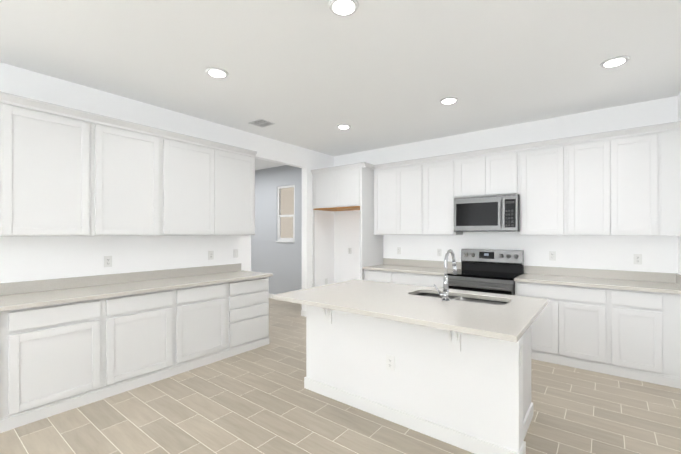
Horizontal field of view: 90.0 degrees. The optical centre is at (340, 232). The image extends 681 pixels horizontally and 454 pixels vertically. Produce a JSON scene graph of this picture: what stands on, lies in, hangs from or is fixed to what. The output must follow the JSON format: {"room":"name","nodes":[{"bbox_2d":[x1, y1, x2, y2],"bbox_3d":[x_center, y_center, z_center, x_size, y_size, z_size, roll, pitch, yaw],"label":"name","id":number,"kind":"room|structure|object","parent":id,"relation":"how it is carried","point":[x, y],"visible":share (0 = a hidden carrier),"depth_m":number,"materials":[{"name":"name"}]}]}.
{"room":"kitchen","nodes":[
{"label":"kitchen","id":0,"kind":"room"},
{"bbox_2d":[0,62,333,310],"bbox_3d":[-2.712,-0.001,3.254,0.120,2.910,8.300,0,0,38],"label":"wall","id":1,"kind":"structure","parent":0,"point":[22,259],"depth_m":3.83,"materials":[{"name":"white paint"}]},
{"bbox_2d":[0,91,95,236],"bbox_3d":[-2.615,-0.533,3.004,0.335,1.132,0.622,0,0,38],"label":"upper cabinet","id":2,"kind":"object","parent":1,"relation":"attached to","point":[66,171],"depth_m":2.89,"materials":[{"name":"white paint"}]},
{"bbox_2d":[104,256,111,266],"bbox_3d":[-2.411,0.299,3.533,0.008,0.116,0.072,0,0,38],"label":"electrical outlet","id":3,"kind":"object","parent":1,"relation":"attached to","point":[107,261],"visible":1,"depth_m":3.53,"materials":[{"name":"white plastic"}]},
{"bbox_2d":[96,114,163,235],"bbox_3d":[-2.234,-0.533,3.496,0.335,1.132,0.622,0,0,38],"label":"upper cabinet","id":4,"kind":"object","parent":1,"relation":"attached to","point":[129,155],"depth_m":3.39,"materials":[{"name":"white paint"}]},
{"bbox_2d":[164,131,219,235],"bbox_3d":[-1.834,-0.532,4.011,0.335,1.132,0.682,0,0,38],"label":"upper cabinet","id":5,"kind":"object","parent":1,"relation":"attached to","point":[191,164],"depth_m":3.90,"materials":[{"name":"white paint"}]},
{"bbox_2d":[208,251,213,259],"bbox_3d":[-1.694,0.295,4.458,0.008,0.116,0.072,0,0,38],"label":"electrical outlet","id":6,"kind":"object","parent":1,"relation":"attached to","point":[210,255],"visible":1,"depth_m":4.45,"materials":[{"name":"white plastic"}]},
{"bbox_2d":[234,249,237,257],"bbox_3d":[-1.460,0.290,4.757,0.010,0.116,0.072,0,0,38],"label":"outlet","id":7,"kind":"object","parent":1,"relation":"attached to","point":[235,253],"visible":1,"depth_m":4.75,"materials":[{"name":"white plastic"}]},
{"bbox_2d":[220,143,255,234],"bbox_3d":[-1.488,-0.532,4.456,0.335,1.132,0.682,0,0,38],"label":"upper cabinet","id":8,"kind":"object","parent":1,"relation":"attached to","point":[237,164],"depth_m":4.39,"materials":[{"name":"white paint"}]},
{"bbox_2d":[269,293,305,316],"bbox_3d":[-2.558,1.406,3.134,9.120,0.095,8.300,0,0,38],"label":"baseboard","id":9,"kind":"structure","parent":1,"relation":"attached to","point":[303,313],"depth_m":5.95,"materials":[{"name":"white paint"}]},
{"bbox_2d":[0,298,680,453],"bbox_3d":[-2.558,1.504,3.134,9.360,0.100,8.540,0,0,38],"label":"floor","id":10,"kind":"structure","parent":0,"point":[261,400],"depth_m":2.66,"materials":[{"name":"beige tile"}]},
{"bbox_2d":[0,311,7,432],"bbox_3d":[-2.885,1.011,2.424,0.620,0.884,0.623,0,0,38],"label":"base cabinet","id":11,"kind":"object","parent":10,"relation":"on","point":[4,314],"depth_m":2.49,"materials":[{"name":"white paint"}]},
{"bbox_2d":[8,298,107,429],"bbox_3d":[-2.503,1.011,2.916,0.620,0.884,0.622,0,0,38],"label":"base cabinet","id":12,"kind":"object","parent":10,"relation":"on","point":[57,359],"depth_m":2.72,"materials":[{"name":"white paint"}]},
{"bbox_2d":[108,289,175,396],"bbox_3d":[-2.122,1.012,3.407,0.620,0.884,0.622,0,0,38],"label":"base cabinet","id":13,"kind":"object","parent":10,"relation":"on","point":[142,326],"depth_m":3.21,"materials":[{"name":"white paint"}]},
{"bbox_2d":[176,282,231,374],"bbox_3d":[-1.740,1.012,3.899,0.620,0.884,0.623,0,0,38],"label":"base cabinet","id":14,"kind":"object","parent":10,"relation":"on","point":[204,312],"depth_m":3.71,"materials":[{"name":"white paint"}]},
{"bbox_2d":[232,277,269,355],"bbox_3d":[-1.358,1.013,4.391,0.620,0.884,0.623,0,0,38],"label":"base cabinet","id":15,"kind":"object","parent":10,"relation":"on","point":[250,297],"depth_m":4.20,"materials":[{"name":"white paint"}]},
{"bbox_2d":[0,263,272,311],"bbox_3d":[-2.299,0.502,3.158,0.645,0.136,3.785,0,0,38],"label":"countertop","id":16,"kind":"structure","parent":15,"relation":"on","point":[24,295],"depth_m":3.33,"materials":[{"name":"stone"}]},
{"bbox_2d":[364,269,391,282],"bbox_3d":[0.752,1.014,5.423,0.517,0.884,0.620,0,0,38],"label":"base cabinet","id":17,"kind":"object","parent":10,"relation":"on","point":[370,275],"depth_m":5.18,"materials":[{"name":"white paint"}]},
{"bbox_2d":[362,258,460,275],"bbox_3d":[1.073,0.503,5.157,1.351,0.136,0.648,0,0,38],"label":"countertop","id":18,"kind":"structure","parent":17,"relation":"on","point":[416,266],"depth_m":5.24,"materials":[{"name":"stone"}]},
{"bbox_2d":[392,272,443,287],"bbox_3d":[1.286,1.013,5.010,0.833,0.884,0.620,0,0,38],"label":"base cabinet","id":19,"kind":"object","parent":10,"relation":"on","point":[427,280],"depth_m":4.78,"materials":[{"name":"white paint"}]},
{"bbox_2d":[304,293,532,453],"bbox_3d":[0.559,1.011,2.861,1.818,0.884,1.000,0,0,38],"label":"kitchen island","id":20,"kind":"object","parent":10,"relation":"on","point":[469,392],"visible":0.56,"depth_m":2.48,"materials":[{"name":"white paint"}]},
{"bbox_2d":[386,354,394,370],"bbox_3d":[0.385,1.008,2.636,0.072,0.116,0.008,0,0,38],"label":"outlet","id":21,"kind":"object","parent":20,"relation":"attached to","point":[390,362],"visible":1,"depth_m":2.63,"materials":[{"name":"white plastic"}]},
{"bbox_2d":[272,279,548,341],"bbox_3d":[0.546,0.552,2.840,1.905,0.034,1.260,0,0,38],"label":"island countertop","id":22,"kind":"structure","parent":20,"relation":"on","point":[513,319],"depth_m":2.50,"materials":[{"name":"stone"}]},
{"bbox_2d":[434,249,457,300],"bbox_3d":[0.863,0.335,2.761,0.110,0.400,0.296,0,0,38],"label":"faucet","id":23,"kind":"object","parent":22,"relation":"on","point":[445,294],"visible":1,"depth_m":2.67,"materials":[{"name":"silver metal"}]},
{"bbox_2d":[415,293,507,304],"bbox_3d":[0.979,0.673,2.864,0.856,0.201,0.379,0,0,38],"label":"sink","id":24,"kind":"object","parent":22,"relation":"in","point":[466,299],"visible":0.08,"depth_m":2.97,"materials":[{"name":"silver metal"}]},
{"bbox_2d":[520,344,522,365],"bbox_3d":[1.137,0.768,2.140,0.006,0.120,0.070,0,0,38],"label":"outlet","id":25,"kind":"object","parent":20,"relation":"attached to","point":[521,354],"visible":0.96,"depth_m":2.13,"materials":[{"name":"white plastic"}]},
{"bbox_2d":[447,249,523,294],"bbox_3d":[1.879,0.844,4.442,0.792,1.222,0.742,0,0,38],"label":"range","id":26,"kind":"object","parent":10,"relation":"on","point":[491,271],"visible":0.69,"depth_m":4.45,"materials":[{"name":"grey metal"}]},
{"bbox_2d":[515,281,610,374],"bbox_3d":[2.591,1.012,3.996,0.873,0.884,0.620,0,0,38],"label":"base cabinet","id":27,"kind":"object","parent":10,"relation":"on","point":[573,329],"depth_m":3.68,"materials":[{"name":"white paint"}]},
{"bbox_2d":[514,266,680,293],"bbox_3d":[2.812,0.502,3.807,1.456,0.136,0.648,0,0,38],"label":"countertop","id":28,"kind":"structure","parent":27,"relation":"on","point":[670,283],"depth_m":3.81,"materials":[{"name":"stone"}]},
{"bbox_2d":[611,289,680,388],"bbox_3d":[3.166,1.012,3.550,0.583,0.884,0.620,0,0,38],"label":"base cabinet","id":29,"kind":"object","parent":10,"relation":"on","point":[631,334],"depth_m":3.31,"materials":[{"name":"white paint"}]},
{"bbox_2d":[0,0,680,169],"bbox_3d":[-2.558,-1.506,3.136,9.360,0.100,8.540,0,0,38],"label":"ceiling","id":30,"kind":"structure","parent":0,"point":[313,74],"depth_m":2.85,"materials":[{"name":"white paint"}]},
{"bbox_2d":[206,67,228,77],"bbox_3d":[-1.120,-1.450,3.096,0.196,0.013,0.196,0,0,38],"label":"recessed light","id":31,"kind":"object","parent":30,"relation":"in","point":[215,72],"visible":0.96,"depth_m":3.07,"materials":[{"name":"white plastic"}]},
{"bbox_2d":[249,119,274,127],"bbox_3d":[-1.046,-1.451,4.522,0.260,0.008,0.240,0,0,38],"label":"ceiling vent","id":32,"kind":"object","parent":30,"relation":"in","point":[262,123],"visible":1,"depth_m":4.52,"materials":[{"name":"white metal"}]},
{"bbox_2d":[329,0,358,15],"bbox_3d":[0.021,-1.450,2.186,0.196,0.013,0.196,0,0,38],"label":"recessed light","id":33,"kind":"object","parent":30,"relation":"in","point":[343,7],"visible":0.98,"depth_m":2.18,"materials":[{"name":"white plastic"}]},
{"bbox_2d":[337,124,350,128],"bbox_3d":[0.044,-1.448,4.662,0.196,0.013,0.196,0,0,38],"label":"recessed light","id":34,"kind":"object","parent":30,"relation":"in","point":[343,126],"visible":1,"depth_m":4.62,"materials":[{"name":"white plastic"}]},
{"bbox_2d":[440,97,457,103],"bbox_3d":[1.193,-1.449,3.744,0.196,0.013,0.196,0,0,38],"label":"recessed light","id":35,"kind":"object","parent":30,"relation":"in","point":[449,100],"visible":0.98,"depth_m":3.72,"materials":[{"name":"white plastic"}]},
{"bbox_2d":[600,56,629,67],"bbox_3d":[2.333,-1.450,2.898,0.196,0.013,0.196,0,0,38],"label":"recessed light","id":36,"kind":"object","parent":30,"relation":"in","point":[614,61],"visible":0.92,"depth_m":2.88,"materials":[{"name":"white plastic"}]},
{"bbox_2d":[251,96,677,293],"bbox_3d":[0.023,0.001,6.461,9.360,2.910,0.120,0,0,38],"label":"wall","id":37,"kind":"structure","parent":0,"point":[659,254],"depth_m":4.94,"materials":[{"name":"white paint"}]},
{"bbox_2d":[276,185,294,242],"bbox_3d":[-1.166,-0.403,7.343,0.580,1.220,0.095,0,0,38],"label":"room window","id":38,"kind":"structure","parent":37,"relation":"in","point":[279,223],"depth_m":7.43,"materials":[{"name":"white paint"}]},
{"bbox_2d":[311,162,382,286],"bbox_3d":[0.124,0.179,5.884,1.132,2.553,0.663,0,0,38],"label":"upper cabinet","id":39,"kind":"object","parent":37,"relation":"attached to","point":[348,187],"visible":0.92,"depth_m":5.55,"materials":[{"name":"white paint"}]},
{"bbox_2d":[373,161,400,234],"bbox_3d":[0.830,-0.531,5.544,0.495,1.132,0.335,0,0,38],"label":"upper cabinet","id":40,"kind":"object","parent":37,"relation":"attached to","point":[387,176],"depth_m":5.41,"materials":[{"name":"white paint"}]},
{"bbox_2d":[401,158,424,234],"bbox_3d":[1.129,-0.531,5.312,0.494,1.132,0.335,0,0,38],"label":"upper cabinet","id":41,"kind":"object","parent":37,"relation":"attached to","point":[412,171],"depth_m":5.13,"materials":[{"name":"white paint"}]},
{"bbox_2d":[437,249,441,255],"bbox_3d":[1.515,0.303,5.219,0.072,0.116,0.008,0,0,38],"label":"electrical outlet","id":42,"kind":"object","parent":37,"relation":"attached to","point":[439,252],"visible":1,"depth_m":5.21,"materials":[{"name":"white plastic"}]},
{"bbox_2d":[425,153,462,234],"bbox_3d":[1.512,-0.531,5.015,0.476,1.132,0.335,0,0,38],"label":"upper cabinet","id":43,"kind":"object","parent":37,"relation":"attached to","point":[440,171],"depth_m":4.87,"materials":[{"name":"white paint"}]},
{"bbox_2d":[457,149,492,197],"bbox_3d":[1.881,-0.789,4.728,0.458,0.617,0.335,0,0,38],"label":"upper cabinet","id":44,"kind":"object","parent":37,"relation":"attached to","point":[474,168],"depth_m":4.58,"materials":[{"name":"white paint"}]},
{"bbox_2d":[454,194,519,231],"bbox_3d":[1.979,-0.246,4.576,0.790,0.462,0.455,0,0,38],"label":"over-the-range microwave","id":45,"kind":"object","parent":44,"relation":"attached to","point":[496,213],"visible":1,"depth_m":4.40,"materials":[{"name":"grey metal"}]},
{"bbox_2d":[493,145,520,196],"bbox_3d":[2.150,-0.789,4.520,0.457,0.617,0.335,0,0,38],"label":"upper cabinet","id":46,"kind":"object","parent":37,"relation":"attached to","point":[506,159],"depth_m":4.34,"materials":[{"name":"white paint"}]},
{"bbox_2d":[520,137,568,235],"bbox_3d":[2.524,-0.532,4.229,0.490,1.132,0.335,0,0,38],"label":"upper cabinet","id":47,"kind":"object","parent":37,"relation":"attached to","point":[544,199],"depth_m":4.08,"materials":[{"name":"white paint"}]},
{"bbox_2d":[549,251,555,260],"bbox_3d":[2.684,0.295,4.311,0.072,0.116,0.008,0,0,38],"label":"electrical outlet","id":48,"kind":"object","parent":37,"relation":"attached to","point":[552,255],"visible":1,"depth_m":4.31,"materials":[{"name":"white plastic"}]},
{"bbox_2d":[569,130,620,235],"bbox_3d":[2.900,-0.532,3.938,0.460,1.132,0.335,0,0,38],"label":"upper cabinet","id":49,"kind":"object","parent":37,"relation":"attached to","point":[595,158],"depth_m":3.79,"materials":[{"name":"white paint"}]},
{"bbox_2d":[634,254,641,264],"bbox_3d":[3.328,0.298,3.812,0.072,0.116,0.008,0,0,38],"label":"electrical outlet","id":50,"kind":"object","parent":37,"relation":"attached to","point":[638,259],"visible":1,"depth_m":3.81,"materials":[{"name":"white plastic"}]},
{"bbox_2d":[621,123,664,235],"bbox_3d":[3.171,-0.532,3.727,0.460,1.132,0.335,0,0,38],"label":"upper cabinet","id":51,"kind":"object","parent":37,"relation":"attached to","point":[624,182],"depth_m":3.54,"materials":[{"name":"white paint"}]},
{"bbox_2d":[678,91,680,274],"bbox_3d":[1.055,-0.004,0.255,0.120,2.910,8.420,0,0,38],"label":"wall","id":52,"kind":"structure","parent":0,"point":[679,237],"depth_m":3.56,"materials":[{"name":"white paint"}]},
{"label":"outside","id":53,"kind":"structure","parent":0,"visible":0},
{"bbox_2d":[281,187,293,237],"bbox_3d":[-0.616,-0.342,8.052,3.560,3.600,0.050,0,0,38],"label":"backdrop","id":54,"kind":"structure","parent":53,"point":[286,211],"depth_m":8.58,"materials":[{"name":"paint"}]}
]}

